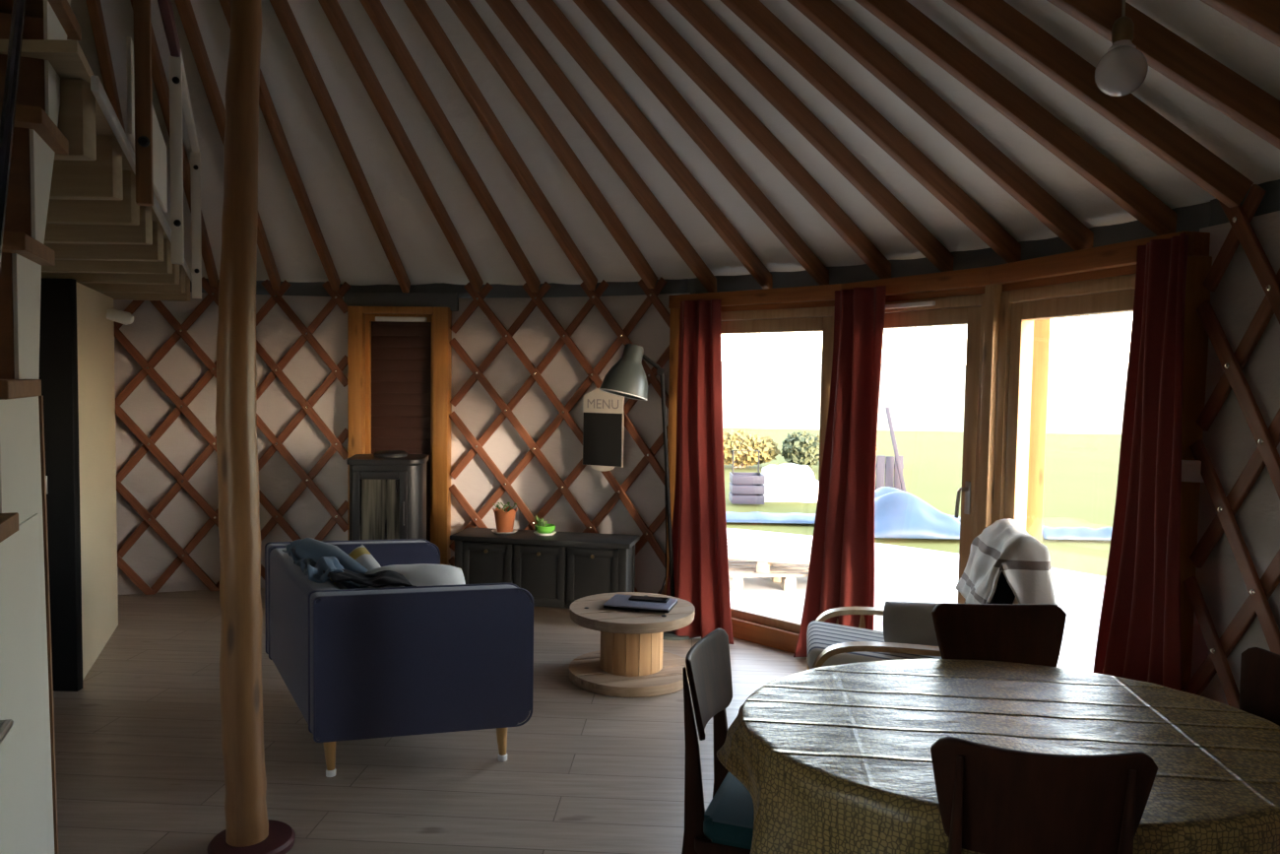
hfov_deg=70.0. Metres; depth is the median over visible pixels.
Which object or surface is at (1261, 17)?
rafter
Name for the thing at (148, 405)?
wall
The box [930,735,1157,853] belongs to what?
dining chair
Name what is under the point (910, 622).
cushion
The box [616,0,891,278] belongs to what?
rafter
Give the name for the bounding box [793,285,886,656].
curtain
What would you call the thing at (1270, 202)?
trim
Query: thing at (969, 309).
glass door
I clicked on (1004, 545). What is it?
throw blanket
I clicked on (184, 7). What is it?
rafter
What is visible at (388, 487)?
wood stove
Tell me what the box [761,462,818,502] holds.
heap
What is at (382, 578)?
garment
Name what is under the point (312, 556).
denim jacket
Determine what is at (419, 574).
cushion
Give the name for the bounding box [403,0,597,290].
rafter
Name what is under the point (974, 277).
trim
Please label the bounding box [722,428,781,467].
bush
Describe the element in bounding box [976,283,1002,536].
trim
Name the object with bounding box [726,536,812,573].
pallet
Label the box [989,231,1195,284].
trim
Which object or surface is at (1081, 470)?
ground
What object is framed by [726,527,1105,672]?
terrace
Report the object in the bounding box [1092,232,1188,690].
curtain
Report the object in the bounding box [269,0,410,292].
rafter
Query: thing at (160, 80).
rafter
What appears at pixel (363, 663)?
sofa
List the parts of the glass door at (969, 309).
frame, handle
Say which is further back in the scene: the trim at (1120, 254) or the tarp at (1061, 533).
the tarp at (1061, 533)
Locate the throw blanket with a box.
[955,517,1058,605]
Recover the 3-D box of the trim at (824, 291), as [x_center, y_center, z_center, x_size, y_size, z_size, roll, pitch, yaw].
[0.641,-0.746,5.267,1.232,0.080,0.051,4,4,43]
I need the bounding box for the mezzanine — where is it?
[0,0,201,301]
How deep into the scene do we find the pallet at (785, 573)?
6.79 m
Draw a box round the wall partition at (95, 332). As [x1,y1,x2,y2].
[76,282,118,680]
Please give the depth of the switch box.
3.02 m
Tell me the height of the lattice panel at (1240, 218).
1.975 m
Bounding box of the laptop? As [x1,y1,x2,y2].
[603,593,677,612]
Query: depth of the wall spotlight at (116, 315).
5.05 m
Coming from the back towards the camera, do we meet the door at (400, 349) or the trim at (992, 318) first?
the door at (400, 349)
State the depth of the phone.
4.66 m
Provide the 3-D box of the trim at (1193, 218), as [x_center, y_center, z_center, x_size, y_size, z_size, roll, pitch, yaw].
[1.257,-0.748,4.513,0.353,0.322,3.140,-1,4,-31]
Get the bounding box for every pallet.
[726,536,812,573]
[728,559,809,590]
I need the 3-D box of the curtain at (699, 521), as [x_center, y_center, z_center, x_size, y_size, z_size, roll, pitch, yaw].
[0.364,0.243,5.358,0.502,1.986,0.256,3,4,35]
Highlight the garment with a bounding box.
[322,569,414,587]
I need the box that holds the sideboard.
[449,526,639,608]
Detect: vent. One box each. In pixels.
[375,316,426,321]
[885,300,935,309]
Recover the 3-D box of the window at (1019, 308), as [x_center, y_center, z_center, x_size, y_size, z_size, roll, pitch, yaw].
[1.724,0.340,3.592,0.135,2.040,1.011,0,3,-15]
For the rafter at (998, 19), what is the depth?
2.80 m
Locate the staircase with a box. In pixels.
[0,0,81,853]
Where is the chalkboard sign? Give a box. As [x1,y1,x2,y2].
[582,386,624,471]
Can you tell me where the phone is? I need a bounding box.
[628,595,669,602]
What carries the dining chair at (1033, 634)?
on the floor
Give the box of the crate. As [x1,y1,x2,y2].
[728,449,765,504]
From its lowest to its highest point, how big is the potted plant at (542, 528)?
0.122 m
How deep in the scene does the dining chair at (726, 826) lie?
2.25 m
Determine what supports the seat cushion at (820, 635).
on the armchair at (827, 643)
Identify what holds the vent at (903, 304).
attached to the glass door at (969, 309)
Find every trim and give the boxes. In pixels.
[190,278,688,297]
[665,308,680,594]
[668,283,841,308]
[687,201,1211,294]
[841,265,990,295]
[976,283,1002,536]
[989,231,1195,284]
[1180,256,1212,691]
[1209,179,1279,226]
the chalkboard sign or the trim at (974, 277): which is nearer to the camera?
the trim at (974, 277)
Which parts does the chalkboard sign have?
chalk panel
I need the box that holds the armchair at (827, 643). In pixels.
[806,571,1019,669]
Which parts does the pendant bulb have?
bulb, cord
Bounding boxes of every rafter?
[85,0,125,131]
[129,0,218,287]
[174,0,280,290]
[219,0,340,290]
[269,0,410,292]
[318,0,483,292]
[359,0,540,292]
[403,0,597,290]
[446,0,657,288]
[485,0,716,292]
[525,0,772,289]
[573,0,829,285]
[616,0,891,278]
[666,0,954,271]
[720,0,1021,262]
[786,0,1093,251]
[854,0,1177,235]
[942,0,1253,207]
[1046,0,1279,149]
[1200,0,1279,47]
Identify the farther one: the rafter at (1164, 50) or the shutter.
the shutter
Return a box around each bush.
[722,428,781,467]
[781,430,819,468]
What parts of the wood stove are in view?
plate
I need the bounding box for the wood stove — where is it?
[346,449,428,540]
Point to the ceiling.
(357, 254)
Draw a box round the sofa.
[264,538,533,776]
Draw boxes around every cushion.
[329,544,381,588]
[360,563,465,587]
[806,620,941,668]
[882,601,939,645]
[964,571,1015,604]
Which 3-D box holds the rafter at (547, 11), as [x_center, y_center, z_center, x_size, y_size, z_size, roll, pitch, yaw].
[-0.295,-1.763,4.208,0.054,2.024,3.175,4,4,43]
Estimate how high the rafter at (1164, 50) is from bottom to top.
1.971 m
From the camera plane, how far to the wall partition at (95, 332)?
4.84 m
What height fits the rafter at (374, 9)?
1.974 m
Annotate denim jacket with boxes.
[283,538,368,588]
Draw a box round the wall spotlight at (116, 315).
[106,308,133,324]
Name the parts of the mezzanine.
railing post, infill panel, rail, railing post, rail, railing post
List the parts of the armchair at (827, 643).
frame, frame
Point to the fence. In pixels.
(885, 466)
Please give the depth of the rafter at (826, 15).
3.43 m
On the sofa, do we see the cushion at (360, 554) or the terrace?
the cushion at (360, 554)
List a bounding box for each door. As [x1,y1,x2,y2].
[38,277,82,691]
[858,286,985,628]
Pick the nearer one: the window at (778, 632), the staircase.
the staircase
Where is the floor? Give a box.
[53,587,807,853]
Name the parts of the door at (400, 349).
sash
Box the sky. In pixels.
[721,361,1127,434]
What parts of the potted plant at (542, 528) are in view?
pot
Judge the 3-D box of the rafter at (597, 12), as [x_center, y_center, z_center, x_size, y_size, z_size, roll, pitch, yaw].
[-0.129,-1.746,4.029,3.178,2.021,0.056,-2,4,-40]
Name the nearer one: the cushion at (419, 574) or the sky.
the cushion at (419, 574)
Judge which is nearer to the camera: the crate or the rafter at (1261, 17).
the rafter at (1261, 17)
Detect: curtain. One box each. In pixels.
[666,299,733,643]
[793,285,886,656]
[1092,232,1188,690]
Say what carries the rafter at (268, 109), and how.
attached to the ceiling
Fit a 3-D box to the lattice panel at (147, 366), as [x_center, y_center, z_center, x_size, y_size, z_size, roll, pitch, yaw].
[-2.786,0.072,6.301,1.533,2.185,0.109,0,3,-13]
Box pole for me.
[206,0,295,853]
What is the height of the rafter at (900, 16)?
2.021 m
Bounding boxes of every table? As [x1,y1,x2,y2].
[569,591,695,697]
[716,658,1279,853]
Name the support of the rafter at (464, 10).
attached to the ceiling
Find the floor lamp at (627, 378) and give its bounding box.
[599,343,694,639]
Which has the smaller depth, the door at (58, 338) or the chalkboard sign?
the door at (58, 338)
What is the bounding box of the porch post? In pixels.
[1025,319,1050,542]
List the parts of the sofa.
backrest, leg, armrest, armrest, leg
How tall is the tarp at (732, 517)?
0.071 m
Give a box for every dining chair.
[681,628,754,853]
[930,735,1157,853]
[931,602,1066,666]
[1239,646,1279,725]
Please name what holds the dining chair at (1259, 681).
on the floor
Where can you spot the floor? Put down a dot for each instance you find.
(139, 762)
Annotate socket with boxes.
[1111,15,1133,43]
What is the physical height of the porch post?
2.040 m
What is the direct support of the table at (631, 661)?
on the floor
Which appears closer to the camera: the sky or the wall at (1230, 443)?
the wall at (1230, 443)
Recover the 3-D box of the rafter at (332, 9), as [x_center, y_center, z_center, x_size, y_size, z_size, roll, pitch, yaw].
[-1.419,-1.835,4.757,0.052,1.971,3.097,2,3,12]
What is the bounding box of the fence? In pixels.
[874,454,903,490]
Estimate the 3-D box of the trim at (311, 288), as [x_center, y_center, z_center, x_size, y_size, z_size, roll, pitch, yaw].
[-3.537,-0.876,4.058,3.379,0.174,7.712,4,4,42]
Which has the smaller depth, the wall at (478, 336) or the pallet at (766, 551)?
the wall at (478, 336)
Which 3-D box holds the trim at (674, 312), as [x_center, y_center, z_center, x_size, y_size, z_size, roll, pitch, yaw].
[0.246,0.240,5.764,0.075,1.960,0.160,3,4,35]
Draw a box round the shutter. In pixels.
[371,320,431,542]
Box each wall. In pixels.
[113,292,348,594]
[450,292,690,593]
[1190,210,1279,704]
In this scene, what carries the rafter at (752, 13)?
attached to the ceiling
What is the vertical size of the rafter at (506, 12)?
2.020 m
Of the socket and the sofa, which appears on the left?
the sofa
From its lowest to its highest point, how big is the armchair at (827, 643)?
0.915 m
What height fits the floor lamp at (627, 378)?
1.723 m
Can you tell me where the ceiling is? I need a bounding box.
[66,0,1279,285]
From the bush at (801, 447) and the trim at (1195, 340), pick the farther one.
the bush at (801, 447)
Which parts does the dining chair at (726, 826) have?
leg, backrest, leg, seat frame, seat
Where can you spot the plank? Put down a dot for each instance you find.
(887, 410)
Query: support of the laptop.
on the table at (631, 661)
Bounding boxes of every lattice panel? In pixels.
[114,276,351,594]
[448,276,670,594]
[1182,184,1279,708]
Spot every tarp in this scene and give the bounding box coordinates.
[725,511,815,523]
[874,486,960,539]
[1041,525,1112,540]
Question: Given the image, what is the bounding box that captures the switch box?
[1181,459,1204,482]
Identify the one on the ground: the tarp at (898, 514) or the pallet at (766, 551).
the tarp at (898, 514)
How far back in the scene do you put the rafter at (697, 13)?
3.96 m
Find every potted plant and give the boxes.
[491,501,517,534]
[533,515,556,535]
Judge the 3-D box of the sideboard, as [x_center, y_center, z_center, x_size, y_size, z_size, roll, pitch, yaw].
[-0.601,0.945,5.807,1.153,0.520,0.330,1,3,10]
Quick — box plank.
[885,406,905,491]
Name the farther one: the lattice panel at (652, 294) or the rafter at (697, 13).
the lattice panel at (652, 294)
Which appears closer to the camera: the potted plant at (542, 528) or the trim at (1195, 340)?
the trim at (1195, 340)
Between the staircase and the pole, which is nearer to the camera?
the staircase
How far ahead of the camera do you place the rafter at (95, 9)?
4.57 m
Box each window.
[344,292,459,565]
[720,300,834,652]
[992,231,1210,530]
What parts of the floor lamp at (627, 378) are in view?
lamp shade, arm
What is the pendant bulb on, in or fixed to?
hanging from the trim
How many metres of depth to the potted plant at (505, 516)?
5.81 m
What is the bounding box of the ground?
[722,428,1121,575]
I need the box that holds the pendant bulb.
[1094,0,1148,96]
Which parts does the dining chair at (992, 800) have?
leg, leg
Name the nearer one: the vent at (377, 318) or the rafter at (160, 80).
the rafter at (160, 80)
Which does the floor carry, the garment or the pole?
the pole
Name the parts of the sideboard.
leg, chest door, chest door, chest door, leg, leg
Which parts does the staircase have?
door handle, handrail, cupboard door, panel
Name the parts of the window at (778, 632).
sill, frame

